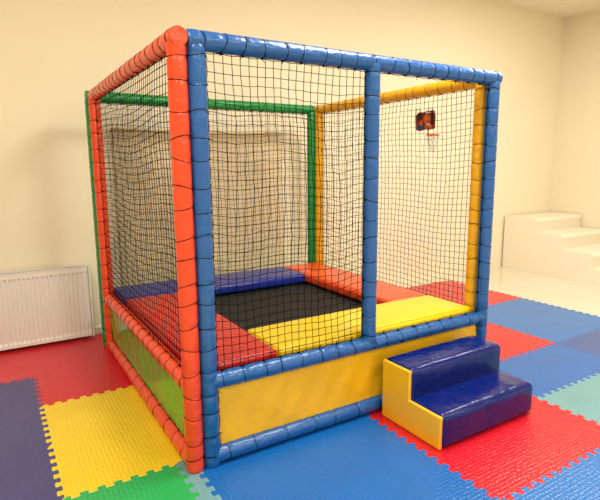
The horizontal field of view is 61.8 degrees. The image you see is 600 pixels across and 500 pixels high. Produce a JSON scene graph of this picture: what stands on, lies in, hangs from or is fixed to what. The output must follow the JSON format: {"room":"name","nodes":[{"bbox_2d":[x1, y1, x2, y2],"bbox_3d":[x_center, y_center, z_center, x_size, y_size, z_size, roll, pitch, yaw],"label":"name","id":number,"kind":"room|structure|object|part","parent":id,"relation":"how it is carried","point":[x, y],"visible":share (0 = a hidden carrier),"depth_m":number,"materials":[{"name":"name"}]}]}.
{"room":"indoor playroom","nodes":[
{"label":"indoor playroom","id":0,"kind":"room"},
{"bbox_2d":[0,0,563,348],"bbox_3d":[-0.630,-1.127,5.088,10.920,3.760,0.100,-6,11,-31],"label":"wall","id":1,"kind":"structure","parent":0,"point":[52,52],"depth_m":5.44,"materials":[{"name":"beige paint"}]},
{"bbox_2d":[0,264,101,350],"bbox_3d":[-2.431,0.511,4.067,1.535,0.648,0.134,-6,11,-31],"label":"panel radiator","id":2,"kind":"object","parent":1,"relation":"attached to","point":[44,305],"visible":1,"depth_m":4.18,"materials":[{"name":"white metal"}]},
{"bbox_3d":[-2.480,0.502,4.071,1.418,0.610,0.014,-6,11,-31],"label":"panel","id":3,"kind":"part","parent":2,"relation":"part of","materials":[{"name":"white metal"}]},
{"bbox_2d":[0,264,88,275],"bbox_3d":[-2.461,0.201,3.983,1.455,0.008,0.108,-6,11,-31],"label":"grille","id":4,"kind":"object","parent":2,"relation":"attached to","point":[63,269],"depth_m":4.17,"materials":[{"name":"white metal"}]},
{"bbox_2d":[112,128,281,134],"bbox_3d":[-0.922,-1.133,4.832,1.721,0.038,0.018,-6,11,-31],"label":"trim","id":5,"kind":"structure","parent":1,"relation":"attached to","point":[112,128],"depth_m":4.94,"materials":[{"name":"beige"}]},
{"bbox_2d":[111,130,283,285],"bbox_3d":[-0.898,-0.255,4.951,1.721,1.791,0.082,-6,11,-31],"label":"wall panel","id":6,"kind":"structure","parent":1,"relation":"attached to","point":[240,138],"depth_m":5.00,"materials":[{"name":"beige paint"}]},
{"bbox_2d":[44,266,599,343],"bbox_3d":[1.499,1.230,1.979,10.720,0.100,8.000,-6,11,-31],"label":"floor","id":7,"kind":"structure","parent":0,"point":[583,297],"depth_m":6.19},
{"bbox_2d":[0,280,599,499],"bbox_3d":[0.478,0.950,3.336,5.934,0.021,4.495,-6,11,-31],"label":"floor","id":8,"kind":"structure","parent":7,"relation":"on","point":[357,458],"depth_m":2.70,"materials":[{"name":"multicoloured rubber"}]},
{"bbox_2d":[84,25,502,473],"bbox_3d":[-0.186,-0.172,3.728,2.190,2.074,2.180,-6,11,-31],"label":"cage","id":9,"kind":"object","parent":8,"relation":"on","point":[228,365],"visible":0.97,"depth_m":2.87,"materials":[{"name":"blue plastic"}]},
{"bbox_3d":[-1.626,-0.185,4.072,0.089,2.009,0.090,-6,11,-31],"label":"post","id":10,"kind":"part","parent":9,"relation":"part of","materials":[{"name":"green plastic"}]},
{"bbox_3d":[-1.625,-0.181,4.073,0.093,1.922,0.091,2,10,12],"label":"lashing cord","id":11,"kind":"part","parent":9,"relation":"part of","materials":[{"name":"black plastic"}]},
{"bbox_3d":[-1.571,-0.174,4.005,0.089,2.009,0.089,-6,11,-31],"label":"post","id":12,"kind":"part","parent":9,"relation":"part of","materials":[{"name":"orange plastic"}]},
{"bbox_3d":[-1.570,-0.187,4.003,0.093,1.909,0.091,2,10,15],"label":"lashing cord","id":13,"kind":"part","parent":9,"relation":"part of","materials":[{"name":"black plastic"}]},
{"bbox_3d":[-1.058,-1.039,2.999,0.092,0.110,2.012,-6,11,-31],"label":"lashing cord","id":14,"kind":"part","parent":9,"relation":"part of","materials":[{"name":"black fabric"}]},
{"bbox_3d":[-1.056,-1.048,2.995,0.089,0.089,2.084,-6,11,-31],"label":"rail","id":15,"kind":"part","parent":9,"relation":"part of","materials":[{"name":"orange plastic"}]},
{"bbox_3d":[-1.044,0.520,3.256,0.089,0.089,2.000,-6,11,-31],"label":"rail","id":16,"kind":"part","parent":9,"relation":"part of","materials":[{"name":"orange plastic"}]},
{"bbox_3d":[-1.048,0.509,3.260,0.092,0.110,1.920,-6,11,-31],"label":"lashing cord","id":17,"kind":"part","parent":9,"relation":"part of","materials":[{"name":"black fabric"}]},
{"bbox_3d":[-1.048,0.894,3.331,0.092,0.110,1.862,-6,11,-31],"label":"lashing cord","id":18,"kind":"part","parent":9,"relation":"part of","materials":[{"name":"black fabric"}]},
{"bbox_3d":[-1.041,0.906,3.321,0.089,0.089,2.000,-6,11,-31],"label":"rail","id":19,"kind":"part","parent":9,"relation":"part of","materials":[{"name":"orange plastic"}]},
{"bbox_3d":[-1.041,0.713,3.289,0.016,0.332,2.000,-6,11,-31],"label":"skirt panel","id":20,"kind":"part","parent":9,"relation":"part of","materials":[{"name":"green plastic"}]},
{"bbox_3d":[-0.526,0.098,2.321,0.089,2.009,0.090,-6,11,-31],"label":"post","id":21,"kind":"part","parent":9,"relation":"part of","materials":[{"name":"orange plastic"}]},
{"bbox_3d":[-0.527,0.096,2.321,0.093,1.905,0.092,2,10,14],"label":"lashing cord","id":22,"kind":"part","parent":9,"relation":"part of","materials":[{"name":"black plastic"}]},
{"bbox_3d":[-0.755,-1.290,4.434,2.137,0.089,0.090,-6,11,-31],"label":"rail","id":23,"kind":"part","parent":9,"relation":"part of","materials":[{"name":"green plastic"}]},
{"bbox_3d":[-0.452,0.090,2.366,0.089,2.009,0.089,-6,11,-31],"label":"post","id":24,"kind":"part","parent":9,"relation":"part of","materials":[{"name":"blue plastic"}]},
{"bbox_3d":[-0.452,0.086,2.367,0.091,1.941,0.094,2,10,15],"label":"lashing cord","id":25,"kind":"part","parent":9,"relation":"part of","materials":[{"name":"black plastic"}]},
{"bbox_3d":[-0.762,-1.280,4.431,2.044,0.111,0.092,-6,11,-31],"label":"lashing cord","id":26,"kind":"part","parent":9,"relation":"part of","materials":[{"name":"black fabric"}]},
{"bbox_3d":[0.408,0.942,3.038,2.000,0.089,0.089,-6,11,-31],"label":"rail","id":27,"kind":"part","parent":9,"relation":"part of","materials":[{"name":"blue plastic"}]},
{"bbox_3d":[0.409,0.932,3.037,1.863,0.108,0.090,-6,11,-31],"label":"lashing cord","id":28,"kind":"part","parent":9,"relation":"part of","materials":[{"name":"black plastic"}]},
{"bbox_3d":[0.121,-0.377,5.124,0.091,1.942,0.094,2,10,15],"label":"lashing cord","id":29,"kind":"part","parent":9,"relation":"part of","materials":[{"name":"black plastic"}]},
{"bbox_3d":[0.121,-0.374,5.125,0.089,2.009,0.090,-6,11,-31],"label":"post","id":30,"kind":"part","parent":9,"relation":"part of","materials":[{"name":"green plastic"}]},
{"bbox_3d":[0.199,-0.370,5.095,0.090,2.009,0.089,-6,11,-31],"label":"post","id":31,"kind":"part","parent":9,"relation":"part of","materials":[{"name":"orange plastic"}]},
{"bbox_3d":[0.199,-0.368,5.095,0.091,1.924,0.092,2,10,13],"label":"lashing cord","id":32,"kind":"part","parent":9,"relation":"part of","materials":[{"name":"black plastic"}]},
{"bbox_3d":[0.393,-1.012,2.712,2.084,0.090,0.090,-6,11,-31],"label":"rail","id":33,"kind":"part","parent":9,"relation":"part of","materials":[{"name":"blue plastic"}]},
{"bbox_3d":[0.405,0.749,3.007,2.001,0.332,0.020,-6,11,-31],"label":"skirt panel","id":34,"kind":"part","parent":9,"relation":"part of","materials":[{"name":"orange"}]},
{"bbox_3d":[0.393,-1.003,2.713,1.997,0.110,0.092,-6,11,-31],"label":"lashing cord","id":35,"kind":"part","parent":9,"relation":"part of","materials":[{"name":"black fabric"}]},
{"bbox_3d":[0.405,0.556,2.973,2.000,0.089,0.089,-6,11,-31],"label":"rail","id":36,"kind":"part","parent":9,"relation":"part of","materials":[{"name":"blue plastic"}]},
{"bbox_3d":[0.406,0.546,2.972,1.891,0.110,0.092,-6,11,-31],"label":"lashing cord","id":37,"kind":"part","parent":9,"relation":"part of","materials":[{"name":"black fabric"}]},
{"bbox_3d":[0.399,-0.228,2.842,0.089,1.590,0.089,-6,11,-31],"label":"post","id":38,"kind":"part","parent":9,"relation":"part of","materials":[{"name":"blue plastic"}]},
{"bbox_3d":[0.398,-0.229,2.842,0.094,1.501,0.091,2,10,12],"label":"lashing cord","id":39,"kind":"part","parent":9,"relation":"part of","materials":[{"name":"black plastic"}]},
{"bbox_3d":[0.695,-1.248,4.114,0.089,0.089,2.010,-6,11,-31],"label":"rail","id":40,"kind":"part","parent":9,"relation":"part of","materials":[{"name":"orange plastic"}]},
{"bbox_3d":[0.694,-1.239,4.117,0.092,0.109,1.921,-6,11,-31],"label":"lashing cord","id":41,"kind":"part","parent":9,"relation":"part of","materials":[{"name":"black fabric"}]},
{"bbox_3d":[0.721,0.314,4.351,0.092,0.108,1.817,-6,11,-31],"label":"lashing cord","id":42,"kind":"part","parent":9,"relation":"part of","materials":[{"name":"black plastic"}]},
{"bbox_2d":[416,107,439,150],"bbox_3d":[0.972,-0.914,3.809,0.183,0.318,0.154,1,10,11],"label":"basketball hoop","id":43,"kind":"object","parent":9,"relation":"hanging from","point":[428,123],"visible":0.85,"depth_m":3.81,"materials":[{"name":"red"}]},
{"bbox_3d":[1.208,-0.107,3.468,0.090,2.009,0.089,-6,11,-31],"label":"post","id":44,"kind":"part","parent":9,"relation":"part of","materials":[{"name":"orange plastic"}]},
{"bbox_3d":[1.207,-0.113,3.467,0.093,1.932,0.092,2,10,14],"label":"lashing cord","id":45,"kind":"part","parent":9,"relation":"part of","materials":[{"name":"black plastic"}]},
{"bbox_3d":[1.254,-0.095,3.394,0.089,2.009,0.090,-6,11,-31],"label":"post","id":46,"kind":"part","parent":9,"relation":"part of","materials":[{"name":"blue plastic"}]},
{"bbox_3d":[1.253,-0.088,3.395,0.092,1.939,0.091,2,10,13],"label":"lashing cord","id":47,"kind":"part","parent":9,"relation":"part of","materials":[{"name":"black plastic"}]},
{"bbox_2d":[382,335,532,449],"bbox_3d":[0.949,0.805,2.997,0.797,0.368,0.489,-6,11,-31],"label":"steps","id":48,"kind":"structure","parent":8,"relation":"on","point":[444,394],"depth_m":2.87,"materials":[{"name":"blue"}]},
{"bbox_3d":[0.620,0.849,2.800,0.024,0.352,0.457,-6,11,-31],"label":"panel","id":49,"kind":"part","parent":48,"relation":"part of","materials":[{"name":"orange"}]},
{"bbox_2d":[502,212,599,284],"bbox_3d":[3.948,-0.057,6.965,1.120,0.759,1.750,-6,11,-31],"label":"staircase","id":50,"kind":"structure","parent":7,"relation":"on","point":[554,244],"depth_m":6.97,"materials":[{"name":"beige paint"}]},
{"bbox_2d":[495,0,599,17],"bbox_3d":[1.470,-2.479,1.361,10.920,0.100,8.200,-6,11,-31],"label":"ceiling","id":51,"kind":"structure","parent":0,"point":[560,8],"depth_m":6.91,"materials":[{"name":"beige paint"}]},
{"bbox_2d":[550,9,599,228],"bbox_3d":[6.099,-1.075,4.458,0.100,3.760,8.000,-6,11,-31],"label":"wall","id":52,"kind":"structure","parent":0,"point":[576,166],"depth_m":7.44,"materials":[{"name":"beige paint"}]}
]}

